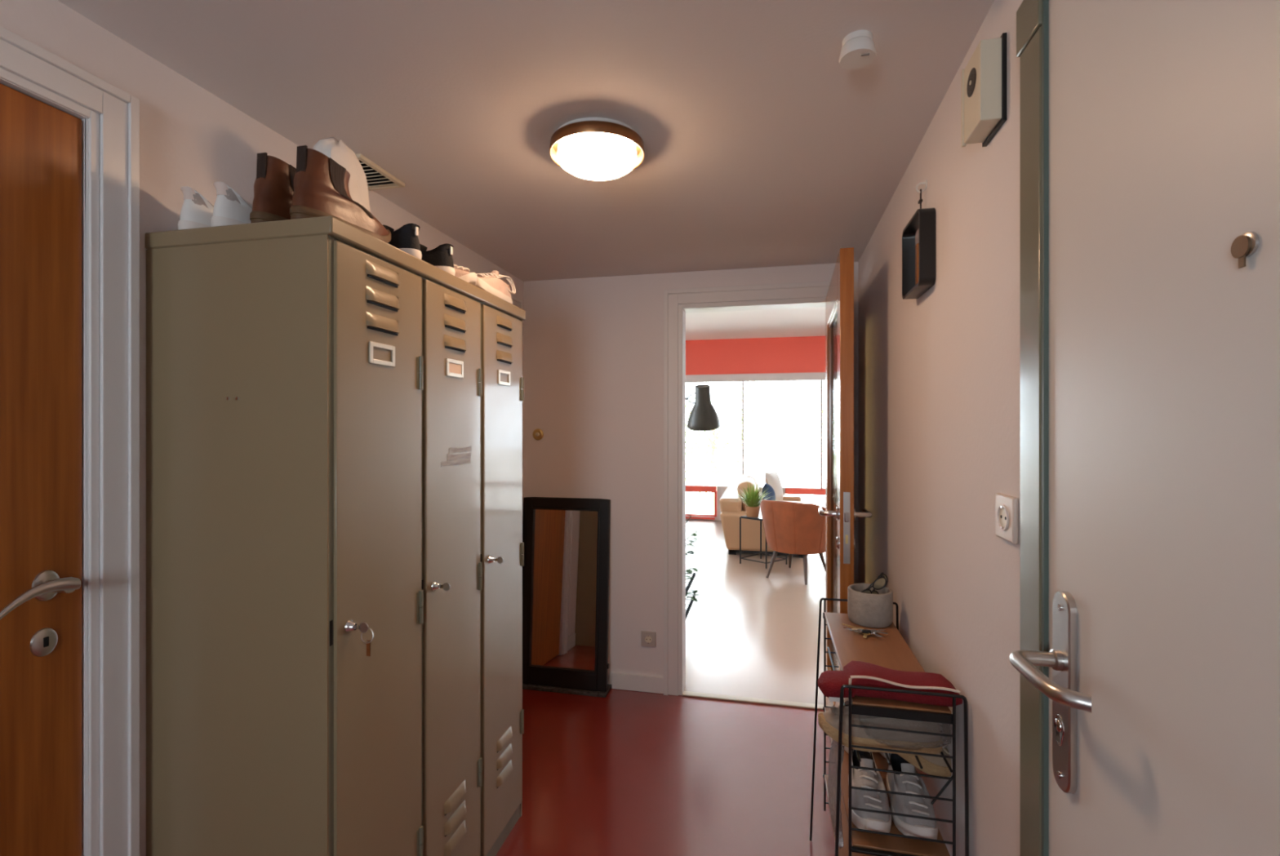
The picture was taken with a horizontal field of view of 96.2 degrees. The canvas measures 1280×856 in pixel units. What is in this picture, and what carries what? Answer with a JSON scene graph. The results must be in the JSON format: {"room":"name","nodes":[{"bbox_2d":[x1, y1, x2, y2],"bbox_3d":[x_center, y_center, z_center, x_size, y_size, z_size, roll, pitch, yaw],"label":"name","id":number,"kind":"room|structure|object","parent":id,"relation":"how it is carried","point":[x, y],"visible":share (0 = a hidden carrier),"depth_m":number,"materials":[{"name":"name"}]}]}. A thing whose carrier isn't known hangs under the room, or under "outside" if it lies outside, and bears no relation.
{"room":"entryway","nodes":[
{"label":"entryway","id":0,"kind":"room"},
{"bbox_2d":[0,0,523,855],"bbox_3d":[-1.202,0.287,1.006,0.170,2.186,4.450,0,0,12],"label":"wall","id":1,"kind":"structure","parent":0,"point":[189,136],"depth_m":1.25,"materials":[{"name":"white paint"}]},
{"bbox_2d":[0,83,81,855],"bbox_3d":[-1.174,0.385,0.692,0.109,1.978,0.882,0,0,12],"label":"door","id":2,"kind":"structure","parent":1,"relation":"in","point":[41,143],"depth_m":1.06,"materials":[{"name":"orange wood"}]},
{"bbox_2d":[0,26,139,855],"bbox_3d":[-1.233,0.347,0.705,0.157,2.070,1.048,0,0,12],"label":"door frame","id":3,"kind":"structure","parent":1,"relation":"attached to","point":[111,114],"depth_m":1.15,"materials":[{"name":"white paint"}]},
{"bbox_2d":[57,0,994,281],"bbox_3d":[-0.255,-0.866,0.783,2.074,0.120,4.720,0,0,12],"label":"ceiling","id":4,"kind":"structure","parent":0,"point":[762,150],"depth_m":1.40,"materials":[{"name":"white paint"}]},
{"bbox_2d":[355,153,404,191],"bbox_3d":[-0.863,-0.800,1.805,0.135,0.012,0.219,0,0,12],"label":"ceiling vent","id":5,"kind":"object","parent":4,"relation":"in","point":[377,179],"visible":0.62,"depth_m":1.83,"materials":[{"name":"beige plastic"}]},
{"bbox_2d":[549,117,644,181],"bbox_3d":[-0.120,-0.764,1.608,0.265,0.083,0.265,0,0,12],"label":"ceiling lamp","id":6,"kind":"object","parent":4,"relation":"attached to","point":[590,148],"visible":1,"depth_m":1.54,"materials":[{"name":"white glass"}]},
{"bbox_2d":[839,30,876,70],"bbox_3d":[0.452,-0.785,1.193,0.073,0.043,0.073,0,0,12],"label":"smoke detector","id":7,"kind":"object","parent":4,"relation":"attached to","point":[858,51],"visible":1,"depth_m":1.17,"materials":[{"name":"white plastic"}]},
{"bbox_2d":[495,519,835,855],"bbox_3d":[0.987,1.430,3.443,5.950,0.100,10.450,0,0,12],"label":"floor","id":8,"kind":"structure","parent":0,"point":[622,773],"depth_m":2.50,"materials":[{"name":"red"}]},
{"bbox_2d":[145,215,525,855],"bbox_3d":[-0.730,0.480,1.639,0.476,1.800,0.939,0,0,12],"label":"locker","id":9,"kind":"object","parent":8,"relation":"on","point":[310,382],"visible":1,"depth_m":1.22,"materials":[{"name":"grey metal"}]},
{"bbox_2d":[177,186,213,230],"bbox_3d":[-0.964,-0.476,1.383,0.091,0.111,0.288,0,0,11],"label":"sneaker","id":10,"kind":"object","parent":9,"relation":"on","point":[196,212],"visible":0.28,"depth_m":1.26,"materials":[{"name":"white rubber"}]},
{"bbox_2d":[210,182,252,226],"bbox_3d":[-0.873,-0.476,1.359,0.091,0.111,0.288,0,0,12],"label":"sneaker","id":11,"kind":"object","parent":9,"relation":"on","point":[230,208],"visible":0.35,"depth_m":1.24,"materials":[{"name":"beige"}]},
{"bbox_2d":[249,152,296,222],"bbox_3d":[-0.773,-0.500,1.330,0.095,0.160,0.283,0,0,11],"label":"boot","id":12,"kind":"object","parent":9,"relation":"on","point":[273,185],"visible":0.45,"depth_m":1.22,"materials":[{"name":"brown leather"}]},
{"bbox_2d":[289,145,391,243],"bbox_3d":[-0.666,-0.500,1.299,0.095,0.160,0.283,0,0,13],"label":"boot","id":13,"kind":"object","parent":9,"relation":"on","point":[321,184],"visible":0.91,"depth_m":1.21,"materials":[{"name":"brown leather"}]},
{"bbox_2d":[312,137,370,212],"bbox_3d":[-0.825,-0.583,1.592,0.144,0.324,0.323,0,0,-15],"label":"paper bag","id":14,"kind":"object","parent":9,"relation":"on","point":[338,151],"visible":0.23,"depth_m":1.50,"materials":[{"name":"white paper"}]},
{"bbox_2d":[355,622,373,656],"bbox_3d":[-0.568,0.434,1.180,0.047,0.068,0.008,0,0,12],"label":"key","id":15,"kind":"object","parent":9,"relation":"attached to","point":[363,627],"visible":1,"depth_m":1.18,"materials":[{"name":"silver metal"}]},
{"bbox_2d":[382,223,422,259],"bbox_3d":[-0.672,-0.476,1.514,0.258,0.111,0.102,0,0,28],"label":"shoe","id":16,"kind":"object","parent":9,"relation":"on","point":[405,238],"visible":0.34,"depth_m":1.45,"materials":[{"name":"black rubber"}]},
{"bbox_2d":[419,244,455,275],"bbox_3d":[-0.641,-0.476,1.666,0.258,0.111,0.102,0,0,24],"label":"shoe","id":17,"kind":"object","parent":9,"relation":"on","point":[441,257],"visible":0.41,"depth_m":1.60,"materials":[{"name":"black"}]},
{"bbox_2d":[439,582,450,591],"bbox_3d":[-0.507,0.410,1.486,0.034,0.021,0.002,0,0,12],"label":"key","id":18,"kind":"object","parent":9,"relation":"attached to","point":[446,586],"visible":1,"depth_m":1.48,"materials":[{"name":"silver metal"}]},
{"bbox_2d":[440,446,471,467],"bbox_3d":[-0.511,0.079,1.602,0.001,0.052,0.160,0,0,12],"label":"residue","id":19,"kind":"object","parent":9,"relation":"attached to","point":[452,450],"visible":1,"depth_m":1.60,"materials":[{"name":"beige paper"}]},
{"bbox_2d":[453,264,477,285],"bbox_3d":[-0.625,-0.476,1.791,0.248,0.111,0.091,0,0,11],"label":"shoe","id":20,"kind":"object","parent":9,"relation":"on","point":[470,277],"visible":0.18,"depth_m":1.75,"materials":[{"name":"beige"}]},
{"bbox_2d":[475,271,515,304],"bbox_3d":[-0.496,-0.476,1.929,0.091,0.111,0.248,0,0,12],"label":"shoe","id":21,"kind":"object","parent":9,"relation":"on","point":[491,283],"visible":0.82,"depth_m":1.89,"materials":[{"name":"white rubber"}]},
{"bbox_2d":[493,556,503,563],"bbox_3d":[-0.441,0.410,1.785,0.034,0.021,0.002,0,0,12],"label":"key","id":22,"kind":"object","parent":9,"relation":"attached to","point":[500,560],"visible":1,"depth_m":1.78,"materials":[{"name":"silver metal"}]},
{"bbox_2d":[522,684,611,697],"bbox_3d":[-0.406,1.371,3.048,0.498,0.018,0.120,0,0,12],"label":"floor strip","id":23,"kind":"object","parent":8,"relation":"on","point":[541,688],"visible":0.5,"depth_m":2.99,"materials":[{"name":"wood"}]},
{"bbox_2d":[522,497,610,692],"bbox_3d":[-0.399,0.870,3.059,0.492,0.990,0.098,0,0,12],"label":"floor mirror","id":24,"kind":"object","parent":23,"relation":"on","point":[566,569],"visible":0.96,"depth_m":3.05,"materials":[{"name":"black wood"}]},
{"bbox_2d":[529,509,597,671],"bbox_3d":[-0.402,0.854,3.058,0.382,0.846,0.063,0,0,12],"label":"mirror glass","id":25,"kind":"object","parent":24,"relation":"attached to","point":[563,543],"depth_m":3.05,"materials":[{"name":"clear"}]},
{"bbox_2d":[685,573,695,619],"bbox_3d":[0.150,1.223,3.791,0.321,0.314,0.982,0,0,12],"label":"rack","id":26,"kind":"object","parent":8,"relation":"on","point":[691,581],"visible":0.12,"depth_m":3.96,"materials":[{"name":"black metal"}]},
{"bbox_2d":[685,515,697,555],"bbox_3d":[0.243,0.816,4.071,0.342,0.504,0.204,0,0,-1],"label":"potted plant","id":27,"kind":"object","parent":26,"relation":"on","point":[695,535],"visible":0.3,"depth_m":4.07,"materials":[{"name":"green plant"}]},
{"bbox_2d":[685,568,697,580],"bbox_3d":[0.259,0.961,3.730,0.362,0.215,0.202,0,0,-32],"label":"potted plant","id":28,"kind":"object","parent":26,"relation":"on","point":[689,571],"visible":0.12,"depth_m":3.81,"materials":[{"name":"green plant"}]},
{"bbox_2d":[685,590,700,602],"bbox_3d":[0.286,1.163,3.863,0.347,0.119,0.194,0,0,-32],"label":"potted plant","id":29,"kind":"object","parent":26,"relation":"on","point":[694,592],"visible":0.25,"depth_m":3.88,"materials":[{"name":"green plant"}]},
{"bbox_2d":[685,384,720,431],"bbox_3d":[0.246,0.515,4.754,0.851,1.730,0.300,0,0,24],"label":"floor lamp","id":30,"kind":"object","parent":8,"relation":"on","point":[703,416],"visible":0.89,"depth_m":4.53,"materials":[{"name":"black metal"}]},
{"bbox_2d":[682,691,823,710],"bbox_3d":[0.574,1.376,2.902,0.724,0.008,0.045,0,0,12],"label":"threshold","id":31,"kind":"object","parent":8,"relation":"on","point":[780,703],"visible":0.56,"depth_m":2.90,"materials":[{"name":"beige wood"}]},
{"bbox_2d":[739,513,786,568],"bbox_3d":[1.255,1.139,5.835,0.360,0.482,0.346,0,0,-41],"label":"plant stand","id":32,"kind":"object","parent":8,"relation":"on","point":[759,517],"visible":0.66,"depth_m":5.84,"materials":[{"name":"black metal"}]},
{"bbox_2d":[726,481,779,517],"bbox_3d":[1.162,0.712,5.834,0.625,0.370,0.636,0,0,12],"label":"potted grass","id":33,"kind":"object","parent":32,"relation":"on","point":[753,500],"depth_m":5.79,"materials":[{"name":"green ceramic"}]},
{"bbox_2d":[719,473,808,558],"bbox_3d":[1.537,0.992,7.085,0.979,0.776,1.900,0,0,12],"label":"sofa","id":34,"kind":"object","parent":8,"relation":"on","point":[731,510],"visible":0.51,"depth_m":6.24,"materials":[{"name":"beige fabric"}]},
{"bbox_2d":[737,477,759,511],"bbox_3d":[1.286,0.795,6.782,0.252,0.383,0.660,0,0,12],"label":"cushion","id":35,"kind":"object","parent":34,"relation":"on","point":[744,482],"depth_m":6.50,"materials":[{"name":"beige fabric"}]},
{"bbox_2d":[740,473,760,497],"bbox_3d":[1.436,0.795,7.466,0.252,0.383,0.660,0,0,12],"label":"cushion","id":36,"kind":"object","parent":34,"relation":"on","point":[748,475],"depth_m":7.36,"materials":[{"name":"beige fabric"}]},
{"bbox_2d":[762,483,775,500],"bbox_3d":[1.536,0.805,6.850,0.159,0.328,0.334,0,0,12],"label":"cushion","id":37,"kind":"object","parent":34,"relation":"on","point":[766,486],"visible":0.59,"depth_m":6.76,"materials":[{"name":"blue fabric"}]},
{"bbox_2d":[764,471,783,501],"bbox_3d":[1.733,0.755,7.421,0.178,0.386,0.400,0,0,32],"label":"cushion","id":38,"kind":"object","parent":34,"relation":"on","point":[772,478],"visible":0.79,"depth_m":7.32,"materials":[{"name":"white fabric"}]},
{"bbox_2d":[760,500,801,506],"bbox_3d":[1.730,1.055,7.406,0.740,0.170,0.690,0,0,12],"label":"seat cushion","id":39,"kind":"object","parent":34,"relation":"on","point":[795,501],"depth_m":7.67,"materials":[{"name":"brown leather"}]},
{"bbox_2d":[760,499,825,585],"bbox_3d":[1.464,1.018,5.356,0.681,0.732,0.647,0,0,39],"label":"tub chair","id":40,"kind":"object","parent":8,"relation":"on","point":[792,528],"visible":0.87,"depth_m":5.10,"materials":[{"name":"orange fabric"}]},
{"bbox_2d":[809,598,968,855],"bbox_3d":[0.630,0.970,1.565,0.287,0.812,0.670,0,0,12],"label":"shoe rack","id":41,"kind":"object","parent":8,"relation":"on","point":[891,651],"visible":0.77,"depth_m":1.27,"materials":[{"name":"brown wood"}]},
{"bbox_2d":[835,697,848,753],"bbox_3d":[0.631,0.866,1.730,0.087,0.111,0.258,0,0,12],"label":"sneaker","id":42,"kind":"object","parent":41,"relation":"on","point":[846,700],"visible":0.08,"depth_m":1.73,"materials":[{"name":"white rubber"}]},
{"bbox_2d":[841,623,888,637],"bbox_3d":[0.664,0.600,1.694,0.122,0.012,0.098,0,0,12],"label":"bunch","id":43,"kind":"object","parent":41,"relation":"on","point":[865,632],"visible":1,"depth_m":1.69,"materials":[{"name":"silver metal"}]},
{"bbox_2d":[847,583,893,628],"bbox_3d":[0.722,0.556,1.802,0.132,0.103,0.132,0,0,12],"label":"concrete pot","id":44,"kind":"object","parent":41,"relation":"on","point":[864,610],"visible":0.96,"depth_m":1.75,"materials":[{"name":"grey concrete"}]},
{"bbox_2d":[860,575,886,594],"bbox_3d":[0.722,0.501,1.795,0.091,0.085,0.021,0,0,8],"label":"sunglasses","id":45,"kind":"object","parent":44,"relation":"in","point":[880,583],"visible":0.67,"depth_m":1.79,"materials":[{"name":"black plastic"}]},
{"bbox_2d":[871,573,888,594],"bbox_3d":[0.750,0.508,1.823,0.068,0.102,0.021,0,0,1],"label":"sunglasses","id":46,"kind":"object","parent":44,"relation":"in","point":[873,592],"visible":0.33,"depth_m":1.81,"materials":[{"name":"black plastic"}]},
{"bbox_2d":[851,748,891,832],"bbox_3d":[0.552,0.866,1.399,0.095,0.111,0.283,0,0,13],"label":"sneaker","id":47,"kind":"object","parent":41,"relation":"on","point":[860,778],"visible":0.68,"depth_m":1.33,"materials":[{"name":"white fabric"}]},
{"bbox_2d":[817,705,942,755],"bbox_3d":[0.547,0.668,1.317,0.268,0.111,0.093,0,0,12],"label":"shoe","id":48,"kind":"object","parent":41,"relation":"on","point":[828,721],"visible":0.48,"depth_m":1.28,"materials":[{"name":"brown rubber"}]},
{"bbox_2d":[880,752,888,758],"bbox_3d":[0.725,0.866,1.709,0.087,0.111,0.258,0,0,12],"label":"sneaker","id":49,"kind":"object","parent":41,"relation":"on","point":[882,753],"visible":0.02,"depth_m":1.60,"materials":[{"name":"beige"}]},
{"bbox_2d":[827,715,951,848],"bbox_3d":[0.563,0.791,1.315,0.254,0.333,0.106,0,0,12],"label":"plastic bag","id":50,"kind":"object","parent":41,"relation":"hanging from","point":[948,727],"visible":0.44,"depth_m":1.34,"materials":[{"name":"grey plastic"}]},
{"bbox_2d":[817,660,962,706],"bbox_3d":[0.560,0.583,1.317,0.292,0.062,0.118,0,0,12],"label":"cushion","id":51,"kind":"object","parent":41,"relation":"on","point":[855,673],"visible":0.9,"depth_m":1.28,"materials":[{"name":"red fabric"}]},
{"bbox_2d":[886,753,937,839],"bbox_3d":[0.644,0.866,1.378,0.095,0.111,0.283,0,0,11],"label":"sneaker","id":52,"kind":"object","parent":41,"relation":"on","point":[900,783],"visible":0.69,"depth_m":1.32,"materials":[{"name":"white fabric"}]},
{"bbox_2d":[897,743,951,777],"bbox_3d":[0.637,0.728,1.390,0.252,0.180,0.083,0,0,19],"label":"shoe","id":53,"kind":"object","parent":41,"relation":"on","point":[933,766],"visible":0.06,"depth_m":1.34,"materials":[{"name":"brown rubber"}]},
{"bbox_2d":[523,262,857,692],"bbox_3d":[0.866,-0.030,2.892,5.950,2.820,0.120,0,0,12],"label":"wall","id":54,"kind":"structure","parent":0,"point":[593,347],"depth_m":3.04,"materials":[{"name":"white paint"}]},
{"bbox_2d":[533,428,543,439],"bbox_3d":[-0.558,0.035,3.135,0.062,0.062,0.016,0,0,12],"label":"button","id":55,"kind":"object","parent":54,"relation":"attached to","point":[538,434],"visible":1,"depth_m":3.13,"materials":[{"name":"gold metal"}]},
{"bbox_2d":[611,671,663,693],"bbox_3d":[-0.013,1.337,3.017,0.280,0.085,0.015,0,0,12],"label":"baseboard","id":56,"kind":"structure","parent":54,"relation":"attached to","point":[620,681],"depth_m":3.01,"materials":[{"name":"white paint"}]},
{"bbox_2d":[640,631,656,647],"bbox_3d":[0.045,1.104,3.003,0.080,0.080,0.014,0,0,12],"label":"wall socket","id":57,"kind":"object","parent":54,"relation":"attached to","point":[647,638],"visible":1,"depth_m":3.00,"materials":[{"name":"beige plastic"}]},
{"bbox_2d":[663,280,831,695],"bbox_3d":[0.583,0.333,2.941,0.914,2.097,0.144,0,0,12],"label":"door frame","id":58,"kind":"structure","parent":54,"relation":"attached to","point":[811,294],"depth_m":2.97,"materials":[{"name":"white paint"}]},
{"bbox_2d":[817,247,871,775],"bbox_3d":[0.816,0.368,2.412,0.183,2.000,0.830,0,0,12],"label":"door","id":59,"kind":"structure","parent":54,"relation":"in","point":[840,513],"depth_m":2.04,"materials":[{"name":"orange wood"}]},
{"bbox_2d":[745,505,759,517],"bbox_3d":[1.145,0.845,5.840,0.150,0.105,0.150,0,0,12],"label":"pot","id":60,"kind":"object","parent":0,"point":[752,511],"depth_m":5.78,"materials":[{"name":"brown ceramic"}]},
{"bbox_2d":[685,336,825,375],"bbox_3d":[2.087,-1.060,8.449,5.650,0.520,0.200,0,0,12],"label":"wall","id":61,"kind":"structure","parent":0,"point":[803,354],"depth_m":8.43,"materials":[{"name":"red paint"}]},
{"bbox_2d":[685,372,825,520],"bbox_3d":[2.074,0.290,8.390,5.650,2.180,0.120,0,0,12],"label":"window","id":62,"kind":"structure","parent":61,"relation":"attached to","point":[718,491],"depth_m":8.50,"materials":[{"name":"white paint"}]},
{"bbox_2d":[685,306,825,340],"bbox_3d":[1.494,-1.380,5.748,5.950,0.120,5.730,0,0,12],"label":"ceiling","id":63,"kind":"structure","parent":0,"point":[804,322],"depth_m":7.26,"materials":[{"name":"white paint"}]},
{"bbox_2d":[857,0,1023,855],"bbox_3d":[0.651,0.287,0.599,0.226,2.186,4.450,0,0,12],"label":"wall","id":64,"kind":"structure","parent":0,"point":[939,371],"depth_m":1.31,"materials":[{"name":"white paint"}]},
{"bbox_2d":[915,180,927,193],"bbox_3d":[0.765,-0.657,1.565,0.027,0.034,0.024,0,0,12],"label":"wall hook","id":65,"kind":"object","parent":64,"relation":"attached to","point":[925,183],"visible":1,"depth_m":1.56,"materials":[{"name":"white plastic"}]},
{"bbox_2d":[902,189,935,299],"bbox_3d":[0.758,-0.509,1.567,0.038,0.281,0.198,0,0,12],"label":"wall mirror","id":66,"kind":"object","parent":65,"relation":"hanging from","point":[918,236],"visible":1,"depth_m":1.54,"materials":[{"name":"black wood"}]},
{"bbox_2d":[908,220,919,291],"bbox_3d":[0.758,-0.469,1.567,0.004,0.184,0.182,0,0,12],"label":"mirror glass","id":67,"kind":"object","parent":66,"relation":"attached to","point":[913,228],"depth_m":1.60,"materials":[{"name":"silver mirror"}]},
{"bbox_2d":[960,32,1006,147],"bbox_3d":[0.644,-0.628,1.079,0.046,0.156,0.100,0,0,12],"label":"door chime","id":68,"kind":"object","parent":64,"relation":"attached to","point":[984,78],"visible":1,"depth_m":1.04,"materials":[{"name":"beige plastic"}]},
{"bbox_2d":[966,67,976,97],"bbox_3d":[0.624,-0.650,1.081,0.003,0.048,0.048,0,0,12],"label":"grille","id":69,"kind":"object","parent":68,"relation":"attached to","point":[971,72],"depth_m":1.08,"materials":[{"name":"black plastic"}]},
{"bbox_2d":[995,493,1018,544],"bbox_3d":[0.645,0.158,1.013,0.014,0.080,0.080,0,0,12],"label":"wall socket","id":70,"kind":"object","parent":64,"relation":"attached to","point":[1006,506],"visible":1,"depth_m":1.00,"materials":[{"name":"beige plastic"}]},
{"bbox_2d":[1016,0,1042,855],"bbox_3d":[0.528,0.353,0.386,0.081,2.053,1.086,0,0,12],"label":"door frame","id":71,"kind":"structure","parent":64,"relation":"attached to","point":[1031,57],"depth_m":0.88,"materials":[{"name":"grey metal"}]},
{"bbox_2d":[1008,0,1279,855],"bbox_3d":[0.484,0.359,0.395,0.122,2.025,0.934,0,0,12],"label":"door","id":72,"kind":"structure","parent":64,"relation":"in","point":[1158,681],"depth_m":0.61,"materials":[{"name":"white paint"}]},
{"label":"outside","id":73,"kind":"structure","parent":0,"visible":0},
{"bbox_2d":[685,450,825,515],"bbox_3d":[7.426,2.480,33.794,60.000,0.200,50.800,0,0,12],"label":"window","id":74,"kind":"structure","parent":73,"point":[788,479],"depth_m":31.02,"materials":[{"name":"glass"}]},
{"bbox_2d":[685,386,773,515],"bbox_3d":[1.700,0.564,12.960,2.565,3.644,2.518,0,0,12],"label":"tree","id":75,"kind":"object","parent":74,"relation":"on","point":[714,470],"visible":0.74,"depth_m":12.85,"materials":[{"name":"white plant"}]},
{"bbox_2d":[711,381,808,484],"bbox_3d":[3.374,-0.456,16.916,3.008,5.679,2.865,0,0,12],"label":"tree","id":76,"kind":"object","parent":74,"relation":"on","point":[755,470],"visible":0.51,"depth_m":16.81,"materials":[{"name":"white plant"}]},
{"bbox_2d":[781,380,825,499],"bbox_3d":[4.729,0.165,13.627,2.682,4.438,2.433,0,0,12],"label":"tree","id":77,"kind":"object","parent":74,"relation":"on","point":[808,383],"visible":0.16,"depth_m":13.55,"materials":[{"name":"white plant"}]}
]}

